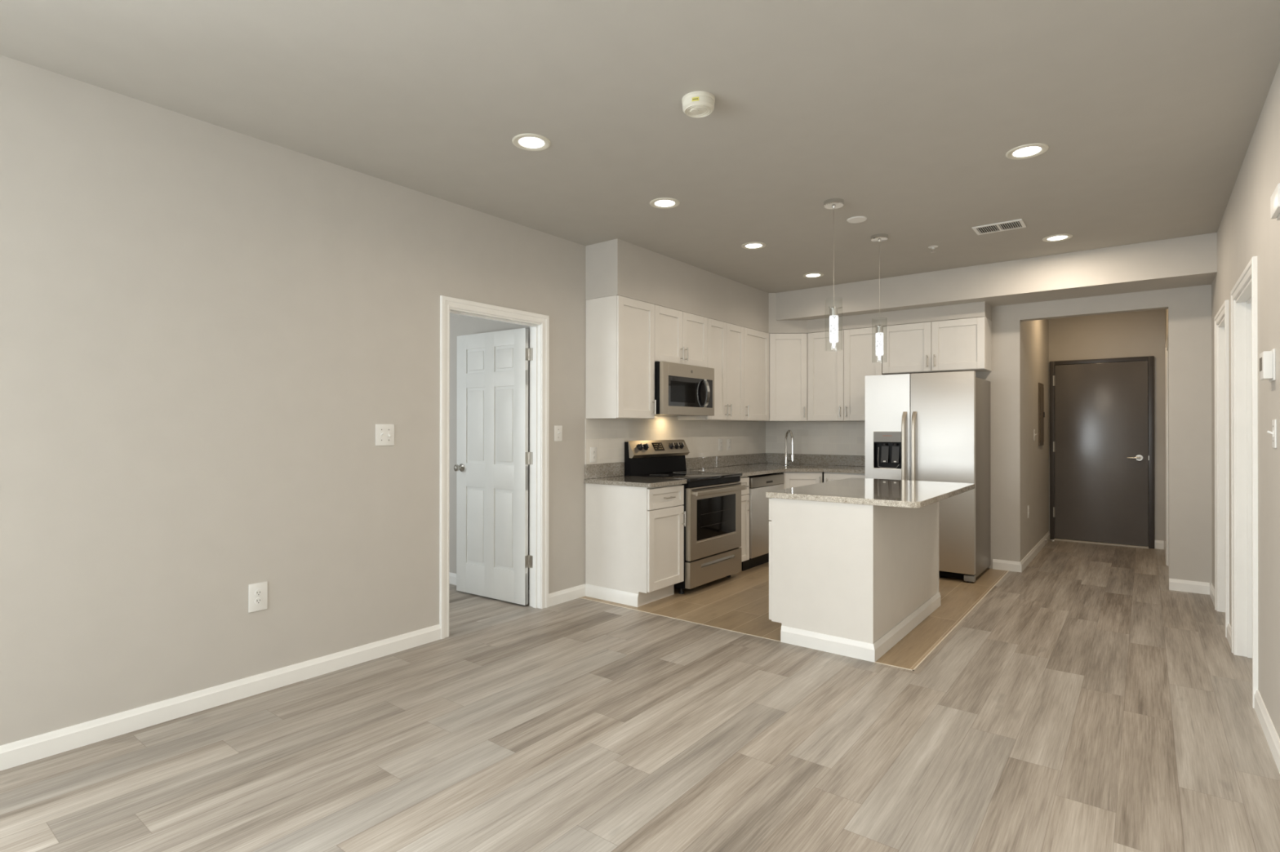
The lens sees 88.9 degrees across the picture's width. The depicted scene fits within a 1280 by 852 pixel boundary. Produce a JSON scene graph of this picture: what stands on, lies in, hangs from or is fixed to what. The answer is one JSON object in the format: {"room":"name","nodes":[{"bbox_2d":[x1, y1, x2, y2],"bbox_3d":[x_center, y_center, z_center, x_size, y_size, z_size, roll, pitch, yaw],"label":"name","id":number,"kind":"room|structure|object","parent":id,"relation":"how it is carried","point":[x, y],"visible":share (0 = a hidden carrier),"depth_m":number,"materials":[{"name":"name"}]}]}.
{"room":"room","nodes":[
{"label":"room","id":0,"kind":"room"},
{"bbox_2d":[0,54,750,746],"bbox_3d":[-1.302,-0.047,4.081,0.115,2.743,9.059,0,0,38],"label":"wall","id":1,"kind":"structure","parent":0,"point":[207,331],"depth_m":3.05,"materials":[{"name":"paint"}]},
{"bbox_2d":[248,581,267,613],"bbox_3d":[-1.887,0.845,3.223,0.010,0.138,0.086,0,0,38],"label":"wall outlet","id":2,"kind":"object","parent":1,"relation":"attached to","point":[258,593],"visible":1,"depth_m":3.22,"materials":[{"name":"white plastic"}]},
{"bbox_2d":[254,589,262,596],"bbox_3d":[-1.885,0.825,3.221,0.004,0.033,0.033,0,0,38],"label":"receptacle","id":3,"kind":"object","parent":2,"relation":"attached to","point":[258,593],"depth_m":3.22,"materials":[{"name":"white plastic"}]},
{"bbox_2d":[254,597,262,604],"bbox_3d":[-1.885,0.865,3.221,0.004,0.033,0.033,0,0,38],"label":"receptacle","id":4,"kind":"object","parent":2,"relation":"attached to","point":[258,601],"depth_m":3.22,"materials":[{"name":"white plastic"}]},
{"bbox_2d":[0,583,585,771],"bbox_3d":[-2.195,1.273,2.821,0.014,0.092,5.781,0,0,38],"label":"baseboard","id":5,"kind":"structure","parent":1,"relation":"attached to","point":[39,747],"depth_m":3.04,"materials":[{"name":"white paint"}]},
{"bbox_2d":[375,424,394,445],"bbox_3d":[-1.464,0.051,3.758,0.025,0.124,0.116,0,0,38],"label":"light switch","id":6,"kind":"object","parent":1,"relation":"attached to","point":[384,433],"visible":1,"depth_m":3.76,"materials":[{"name":"white plastic"}]},
{"bbox_2d":[554,425,562,441],"bbox_3d":[-0.604,0.056,4.869,0.025,0.118,0.082,0,0,38],"label":"light switch","id":7,"kind":"object","parent":1,"relation":"attached to","point":[557,428],"visible":1,"depth_m":4.87,"materials":[{"name":"white plastic"}]},
{"bbox_2d":[586,295,656,419],"bbox_3d":[-0.139,-0.523,5.187,0.368,0.931,0.462,0,0,38],"label":"upper cabinet","id":8,"kind":"object","parent":1,"relation":"attached to","point":[620,330],"visible":1,"depth_m":5.05,"materials":[{"name":"white paint"}]},
{"bbox_2d":[585,415,765,464],"bbox_3d":[0.511,-0.042,6.322,0.008,0.950,3.065,0,0,38],"label":"backsplash","id":9,"kind":"structure","parent":1,"relation":"attached to","point":[609,437],"depth_m":6.10,"materials":[{"name":"beige paint"}]},
{"bbox_2d":[590,447,596,462],"bbox_3d":[-0.367,0.229,5.172,0.010,0.120,0.076,0,0,38],"label":"wall outlet","id":10,"kind":"object","parent":9,"relation":"attached to","point":[593,450],"visible":1,"depth_m":5.16,"materials":[{"name":"white plastic"}]},
{"bbox_2d":[718,439,722,450],"bbox_3d":[0.833,0.195,6.722,0.010,0.120,0.076,0,0,38],"label":"wall outlet","id":11,"kind":"object","parent":9,"relation":"attached to","point":[720,441],"visible":1,"depth_m":6.71,"materials":[{"name":"white plastic"}]},
{"bbox_2d":[727,439,731,450],"bbox_3d":[0.940,0.198,6.860,0.010,0.120,0.076,0,0,38],"label":"wall outlet","id":12,"kind":"object","parent":9,"relation":"attached to","point":[729,441],"visible":1,"depth_m":6.85,"materials":[{"name":"white plastic"}]},
{"bbox_2d":[654,304,707,367],"bbox_3d":[0.250,-0.754,5.689,0.368,0.465,0.805,0,0,38],"label":"upper cabinet","id":13,"kind":"object","parent":1,"relation":"attached to","point":[681,337],"visible":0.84,"depth_m":5.56,"materials":[{"name":"white paint"}]},
{"bbox_2d":[654,361,714,416],"bbox_3d":[0.290,-0.305,5.659,0.452,0.428,0.790,0,0,38],"label":"microwave","id":14,"kind":"object","parent":1,"relation":"attached to","point":[680,389],"visible":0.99,"depth_m":5.49,"materials":[{"name":"silver metal"}]},
{"bbox_2d":[678,318,744,421],"bbox_3d":[0.705,-0.519,6.277,0.368,0.931,0.682,0,0,38],"label":"upper cabinet","id":15,"kind":"object","parent":1,"relation":"attached to","point":[726,341],"visible":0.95,"depth_m":6.18,"materials":[{"name":"white paint"}]},
{"bbox_2d":[741,327,768,421],"bbox_3d":[1.081,-0.517,6.763,0.368,0.931,0.544,0,0,38],"label":"upper cabinet","id":16,"kind":"object","parent":1,"relation":"attached to","point":[756,371],"visible":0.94,"depth_m":6.68,"materials":[{"name":"white paint"}]},
{"bbox_2d":[448,313,529,590],"bbox_3d":[-2.075,-0.042,5.942,3.385,2.743,0.100,0,0,38],"label":"wall","id":17,"kind":"structure","parent":0,"point":[460,325],"depth_m":5.47,"materials":[{"name":"paint"}]},
{"bbox_2d":[448,572,528,603],"bbox_3d":[-2.071,1.283,5.862,3.285,0.092,0.014,0,0,38],"label":"baseboard","id":18,"kind":"structure","parent":17,"relation":"attached to","point":[452,576],"depth_m":5.46,"materials":[{"name":"white paint"}]},
{"bbox_2d":[439,295,549,639],"bbox_3d":[-1.306,0.258,4.690,0.904,2.137,0.925,0,0,38],"label":"door","id":19,"kind":"structure","parent":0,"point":[493,457],"depth_m":4.84,"materials":[{"name":"white paint"}]},
{"bbox_2d":[0,539,1279,851],"bbox_3d":[-0.335,1.327,4.744,7.800,0.001,11.300,0,0,38],"label":"floor","id":20,"kind":"structure","parent":0,"point":[1086,703],"depth_m":2.65,"materials":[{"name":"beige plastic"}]},
{"bbox_2d":[0,0,1279,293],"bbox_3d":[-0.293,-1.466,4.722,7.900,0.100,11.500,0,0,38],"label":"ceiling","id":21,"kind":"structure","parent":0,"point":[908,113],"depth_m":2.90,"materials":[{"name":"paint"}]},
{"bbox_2d":[511,133,551,151],"bbox_3d":[-0.542,-1.417,3.261,0.192,0.007,0.192,0,0,38],"label":"recessed light","id":22,"kind":"object","parent":21,"relation":"in","point":[527,141],"visible":1,"depth_m":3.25,"materials":[{"name":"beige plastic"}]},
{"bbox_2d":[649,197,679,208],"bbox_3d":[0.157,-1.414,4.142,0.192,0.007,0.192,0,0,38],"label":"recessed light","id":23,"kind":"object","parent":21,"relation":"in","point":[662,202],"visible":1,"depth_m":4.13,"materials":[{"name":"beige plastic"}]},
{"bbox_2d":[681,90,715,117],"bbox_3d":[0.254,-1.394,2.838,0.144,0.055,0.144,0,0,38],"label":"smoke detector","id":24,"kind":"object","parent":21,"relation":"attached to","point":[700,104],"visible":1,"depth_m":2.80,"materials":[{"name":"beige plastic"}]},
{"bbox_2d":[684,103,711,117],"bbox_3d":[0.254,-1.370,2.838,0.120,0.008,0.120,0,0,38],"label":"grille","id":25,"kind":"object","parent":24,"relation":"attached to","point":[694,110],"depth_m":2.83,"materials":[{"name":"beige plastic"}]},
{"bbox_2d":[741,241,765,249],"bbox_3d":[0.890,-1.410,5.103,0.192,0.007,0.192,0,0,38],"label":"recessed light","id":26,"kind":"object","parent":21,"relation":"in","point":[751,246],"visible":1,"depth_m":5.10,"materials":[{"name":"beige plastic"}]},
{"bbox_2d":[802,272,823,278],"bbox_3d":[1.617,-1.406,6.089,0.192,0.007,0.192,0,0,38],"label":"recessed light","id":27,"kind":"object","parent":21,"relation":"in","point":[811,275],"visible":1,"depth_m":6.08,"materials":[{"name":"beige plastic"}]},
{"bbox_2d":[823,198,844,348],"bbox_3d":[1.222,-0.946,4.112,0.124,0.940,0.124,0,0,38],"label":"pendant light","id":28,"kind":"object","parent":21,"relation":"hanging from","point":[832,203],"visible":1,"depth_m":4.09,"materials":[{"name":"white glass"}]},
{"bbox_2d":[828,306,842,315],"bbox_3d":[1.222,-0.725,4.102,0.091,0.063,0.089,0,0,38],"label":"socket","id":29,"kind":"object","parent":28,"relation":"attached to","point":[833,311],"depth_m":4.09,"materials":[{"name":"silver metal"}]},
{"bbox_2d":[846,216,866,222],"bbox_3d":[1.483,-1.410,4.460,0.132,0.009,0.132,0,0,38],"label":"cover plate","id":30,"kind":"object","parent":21,"relation":"attached to","point":[855,219],"visible":1,"depth_m":4.45,"materials":[{"name":"white plastic"}]},
{"bbox_2d":[870,233,888,360],"bbox_3d":[1.779,-0.943,4.846,0.124,0.940,0.124,0,0,38],"label":"pendant light","id":31,"kind":"object","parent":21,"relation":"hanging from","point":[879,237],"visible":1,"depth_m":4.82,"materials":[{"name":"white glass"}]},
{"bbox_2d":[875,324,887,333],"bbox_3d":[1.779,-0.722,4.837,0.091,0.063,0.089,0,0,38],"label":"socket","id":32,"kind":"object","parent":31,"relation":"attached to","point":[879,329],"depth_m":4.83,"materials":[{"name":"silver metal"}]},
{"bbox_2d":[928,245,937,253],"bbox_3d":[2.307,-1.390,5.133,0.072,0.044,0.072,0,0,38],"label":"sprinkler head","id":33,"kind":"object","parent":21,"relation":"attached to","point":[930,246],"visible":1,"depth_m":5.12},
{"bbox_2d":[775,232,1217,319],"bbox_3d":[2.944,-1.264,6.053,3.588,0.289,0.519,0,0,38],"label":"ceiling beam","id":34,"kind":"structure","parent":21,"relation":"attached to","point":[1190,260],"depth_m":5.52,"materials":[{"name":"paint"}]},
{"bbox_2d":[971,218,1026,235],"bbox_3d":[2.543,-1.407,4.620,0.310,0.012,0.210,0,0,38],"label":"ceiling vent","id":35,"kind":"object","parent":21,"relation":"in","point":[1015,224],"visible":1,"depth_m":4.61,"materials":[{"name":"white plastic"}]},
{"bbox_2d":[1005,142,1048,159],"bbox_3d":[1.995,-1.414,3.363,0.192,0.007,0.192,0,0,38],"label":"recessed light","id":36,"kind":"object","parent":21,"relation":"in","point":[1029,150],"visible":1,"depth_m":3.36,"materials":[{"name":"beige plastic"}]},
{"bbox_2d":[1042,233,1072,241],"bbox_3d":[3.128,-1.408,4.886,0.192,0.007,0.192,0,0,38],"label":"recessed light","id":37,"kind":"object","parent":21,"relation":"in","point":[1057,237],"visible":1,"depth_m":4.88,"materials":[{"name":"beige plastic"}]},
{"bbox_2d":[585,238,991,333],"bbox_3d":[1.433,-1.199,5.615,2.336,0.424,3.061,0,0,38],"label":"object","id":38,"kind":"structure","parent":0,"point":[615,267],"depth_m":5.84,"materials":[{"name":"paint"}]},
{"bbox_2d":[578,570,1008,671],"bbox_3d":[1.468,1.331,5.525,2.467,0.004,3.145,0,0,38],"label":"trim","id":39,"kind":"structure","parent":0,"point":[973,607],"depth_m":4.32,"materials":[{"name":"beige wood"}]},
{"bbox_2d":[582,562,1007,670],"bbox_3d":[1.472,1.332,5.537,2.467,0.001,3.161,0,0,38],"label":"floor","id":40,"kind":"structure","parent":0,"point":[740,602],"depth_m":4.79,"materials":[{"name":"brown wood"}]},
{"bbox_2d":[585,483,685,607],"bbox_3d":[-0.032,0.889,5.084,0.660,0.880,0.469,0,0,38],"label":"base cabinet","id":41,"kind":"object","parent":40,"relation":"on","point":[634,536],"visible":1,"depth_m":4.92,"materials":[{"name":"white paint"}]},
{"bbox_2d":[583,462,687,488],"bbox_3d":[-0.036,0.375,5.093,0.648,0.145,0.480,0,0,38],"label":"countertop","id":42,"kind":"structure","parent":41,"relation":"on","point":[610,473],"depth_m":5.10,"materials":[{"name":"stone"}]},
{"bbox_2d":[624,440,745,594],"bbox_3d":[0.404,0.728,5.590,0.710,1.205,0.836,0,0,38],"label":"range","id":43,"kind":"object","parent":40,"relation":"on","point":[712,504],"visible":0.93,"depth_m":5.45,"materials":[{"name":"silver metal"}]},
{"bbox_2d":[632,471,742,482],"bbox_3d":[0.401,0.426,5.593,0.617,0.024,0.836,0,0,38],"label":"cooktop","id":44,"kind":"object","parent":43,"relation":"in","point":[691,476],"depth_m":5.51,"materials":[{"name":"black glass"}]},
{"bbox_2d":[738,476,751,562],"bbox_3d":[0.700,0.893,6.029,0.660,0.880,0.207,0,0,38],"label":"base cabinet","id":45,"kind":"object","parent":40,"relation":"on","point":[745,501],"visible":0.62,"depth_m":5.89,"materials":[{"name":"white paint"}]},
{"bbox_2d":[742,473,783,571],"bbox_3d":[0.973,0.901,6.387,0.638,0.866,0.665,0,0,38],"label":"dishwasher","id":46,"kind":"object","parent":40,"relation":"on","point":[759,485],"visible":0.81,"depth_m":6.08,"materials":[{"name":"silver metal"}]},
{"bbox_2d":[782,471,822,488],"bbox_3d":[1.559,0.896,6.908,0.943,0.880,0.845,0,0,38],"label":"base cabinet","id":47,"kind":"object","parent":40,"relation":"on","point":[791,479],"visible":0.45,"depth_m":6.49,"materials":[{"name":"white paint"}]},
{"bbox_2d":[685,453,865,477],"bbox_3d":[1.464,0.381,6.412,1.403,0.145,1.751,0,0,38],"label":"countertop","id":48,"kind":"structure","parent":47,"relation":"on","point":[749,464],"depth_m":6.83,"materials":[{"name":"stone"}]},
{"bbox_2d":[783,430,794,466],"bbox_3d":[1.606,0.232,6.888,0.121,0.382,0.207,0,0,-12],"label":"faucet","id":49,"kind":"object","parent":48,"relation":"on","point":[787,460],"visible":1,"depth_m":6.93,"materials":[{"name":"silver metal"}]},
{"bbox_2d":[823,471,865,482],"bbox_3d":[2.172,0.896,6.554,0.446,0.880,0.654,0,0,38],"label":"base cabinet","id":50,"kind":"object","parent":40,"relation":"on","point":[828,477],"visible":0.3,"depth_m":6.37,"materials":[{"name":"white paint"}]},
{"bbox_2d":[768,497,940,662],"bbox_3d":[1.498,0.888,4.459,0.696,0.880,1.496,0,0,38],"label":"kitchen island","id":51,"kind":"object","parent":40,"relation":"on","point":[853,580],"visible":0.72,"depth_m":3.90,"materials":[{"name":"white paint"}]},
{"bbox_2d":[765,477,974,508],"bbox_3d":[1.604,0.430,4.381,0.904,0.034,1.515,0,0,38],"label":"island countertop","id":52,"kind":"structure","parent":51,"relation":"on","point":[868,491],"depth_m":4.04,"materials":[{"name":"stone"}]},
{"bbox_2d":[865,370,990,582],"bbox_3d":[2.664,0.434,6.049,0.919,1.800,0.818,0,0,38],"label":"refrigerator","id":53,"kind":"object","parent":40,"relation":"on","point":[926,427],"visible":0.8,"depth_m":5.70,"materials":[{"name":"grey metal"}]},
{"bbox_2d":[777,284,1212,585],"bbox_3d":[3.018,-0.035,6.392,3.888,2.743,0.115,0,0,38],"label":"wall","id":54,"kind":"structure","parent":0,"point":[1189,308],"depth_m":5.30,"materials":[{"name":"paint"}]},
{"bbox_2d":[750,333,812,422],"bbox_3d":[1.534,-0.515,7.114,0.654,0.931,0.558,0,0,38],"label":"upper cabinet","id":55,"kind":"object","parent":54,"relation":"attached to","point":[788,352],"visible":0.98,"depth_m":6.89,"materials":[{"name":"white paint"}]},
{"bbox_2d":[765,421,865,455],"bbox_3d":[2.012,0.131,7.092,1.420,0.360,0.008,0,0,38],"label":"backsplash","id":56,"kind":"structure","parent":54,"relation":"attached to","point":[828,437],"depth_m":7.13,"materials":[{"name":"beige paint"}]},
{"bbox_2d":[808,327,884,421],"bbox_3d":[2.160,-0.516,6.752,0.767,0.931,0.366,0,0,38],"label":"upper cabinet","id":57,"kind":"object","parent":54,"relation":"attached to","point":[837,375],"visible":0.81,"depth_m":6.65,"materials":[{"name":"white paint"}]},
{"bbox_2d":[882,316,991,374],"bbox_3d":[2.824,-0.748,6.239,0.903,0.470,0.366,0,0,38],"label":"upper cabinet","id":58,"kind":"object","parent":54,"relation":"attached to","point":[965,344],"visible":0.98,"depth_m":6.08,"materials":[{"name":"white paint"}]},
{"bbox_2d":[992,559,1209,595],"bbox_3d":[3.899,1.288,5.623,1.529,0.092,0.014,0,0,38],"label":"baseboard","id":59,"kind":"structure","parent":54,"relation":"attached to","point":[1195,587],"depth_m":5.27,"materials":[{"name":"white paint"}]},
{"bbox_2d":[1022,319,1048,559],"bbox_3d":[4.156,-0.033,6.938,0.115,2.743,2.141,0,0,38],"label":"wall","id":60,"kind":"structure","parent":0,"point":[1035,334],"depth_m":6.72,"materials":[{"name":"paint"}]},
{"bbox_2d":[1027,505,1029,518],"bbox_3d":[3.794,0.837,6.367,0.010,0.120,0.076,0,0,38],"label":"wall outlet","id":61,"kind":"object","parent":60,"relation":"attached to","point":[1028,505],"visible":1,"depth_m":6.36,"materials":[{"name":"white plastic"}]},
{"bbox_2d":[1019,531,1049,573],"bbox_3d":[4.166,1.293,6.843,0.014,0.092,2.270,0,0,38],"label":"baseboard","id":62,"kind":"structure","parent":60,"relation":"attached to","point":[1033,553],"depth_m":6.59,"materials":[{"name":"white paint"}]},
{"bbox_2d":[1033,429,1036,440],"bbox_3d":[4.070,0.093,6.713,0.025,0.118,0.075,0,0,38],"label":"light switch","id":63,"kind":"object","parent":60,"relation":"attached to","point":[1034,434],"visible":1,"depth_m":6.71,"materials":[{"name":"white plastic"}]},
{"bbox_2d":[1038,382,1044,446],"bbox_3d":[4.386,-0.125,7.120,0.026,0.680,0.370,0,0,38],"label":"breaker panel","id":64,"kind":"object","parent":60,"relation":"attached to","point":[1041,389],"visible":1,"depth_m":7.04,"materials":[{"name":"grey metal"}]},
{"bbox_2d":[1048,309,1165,546],"bbox_3d":[5.318,-0.030,7.464,1.308,2.743,0.115,0,0,38],"label":"wall","id":65,"kind":"structure","parent":0,"point":[1140,333],"depth_m":7.30,"materials":[{"name":"paint"}]},
{"bbox_2d":[1049,355,1154,548],"bbox_3d":[5.229,0.288,7.416,0.970,2.107,0.108,0,0,38],"label":"door","id":66,"kind":"structure","parent":65,"relation":"in","point":[1102,489],"depth_m":7.41,"materials":[{"name":"grey paint"}]},
{"bbox_2d":[1154,540,1164,549],"bbox_3d":[5.661,1.295,7.112,0.079,0.092,0.014,0,0,38],"label":"baseboard","id":67,"kind":"structure","parent":65,"relation":"attached to","point":[1158,544],"depth_m":7.11,"materials":[{"name":"white paint"}]},
{"bbox_2d":[1164,308,1168,475],"bbox_3d":[5.099,-0.034,6.207,0.115,2.743,2.141,0,0,38],"label":"wall","id":68,"kind":"structure","parent":0,"point":[1166,310],"depth_m":7.01,"materials":[{"name":"paint"}]},
{"bbox_2d":[1164,541,1165,559],"bbox_3d":[5.047,1.291,6.242,0.014,0.092,2.141,0,0,38],"label":"baseboard","id":69,"kind":"structure","parent":68,"relation":"attached to","point":[1165,541],"depth_m":6.83,"materials":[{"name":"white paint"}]},
{"bbox_2d":[1164,334,1168,565],"bbox_3d":[4.785,0.275,5.814,0.134,2.122,1.111,0,0,38],"label":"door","id":70,"kind":"structure","parent":68,"relation":"in","point":[1166,342],"depth_m":6.24,"materials":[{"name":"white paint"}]},
{"bbox_2d":[1211,62,1279,738],"bbox_3d":[1.863,-0.052,1.631,0.115,2.743,9.059,0,0,38],"label":"wall","id":71,"kind":"structure","parent":0,"point":[1246,230],"depth_m":2.91,"materials":[{"name":"paint"}]},
{"bbox_2d":[1213,299,1229,637],"bbox_3d":[3.982,0.269,4.381,0.134,2.122,0.811,0,0,38],"label":"door","id":72,"kind":"structure","parent":71,"relation":"in","point":[1221,318],"depth_m":4.67,"materials":[{"name":"white paint"}]},
{"bbox_2d":[1230,256,1257,708],"bbox_3d":[3.231,0.265,3.411,0.134,2.122,0.983,0,0,38],"label":"door","id":73,"kind":"structure","parent":71,"relation":"in","point":[1243,295],"depth_m":3.75,"materials":[{"name":"white paint"}]},
{"bbox_2d":[1209,582,1279,773],"bbox_3d":[1.806,1.273,1.660,0.014,0.092,8.844,0,0,38],"label":"baseboard","id":74,"kind":"structure","parent":71,"relation":"attached to","point":[1273,740],"depth_m":2.79,"materials":[{"name":"white paint"}]},
{"bbox_2d":[1259,348,1275,382],"bbox_3d":[2.587,-0.249,2.690,0.038,0.128,0.124,0,0,38],"label":"thermostat","id":75,"kind":"object","parent":71,"relation":"attached to","point":[1267,358],"visible":1,"depth_m":2.65,"materials":[{"name":"white plastic"}]},
{"bbox_2d":[1266,419,1276,448],"bbox_3d":[2.561,0.031,2.646,0.025,0.115,0.075,0,0,38],"label":"light switch","id":76,"kind":"object","parent":71,"relation":"attached to","point":[1273,433],"visible":1,"depth_m":2.63,"materials":[{"name":"white plastic"}]},
{"bbox_2d":[1270,182,1279,220],"bbox_3d":[2.413,-0.850,2.461,0.030,0.100,0.200,0,0,38],"label":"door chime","id":77,"kind":"object","parent":71,"relation":"attached to","point":[1275,197],"visible":1,"depth_m":2.46,"materials":[{"name":"white plastic"}]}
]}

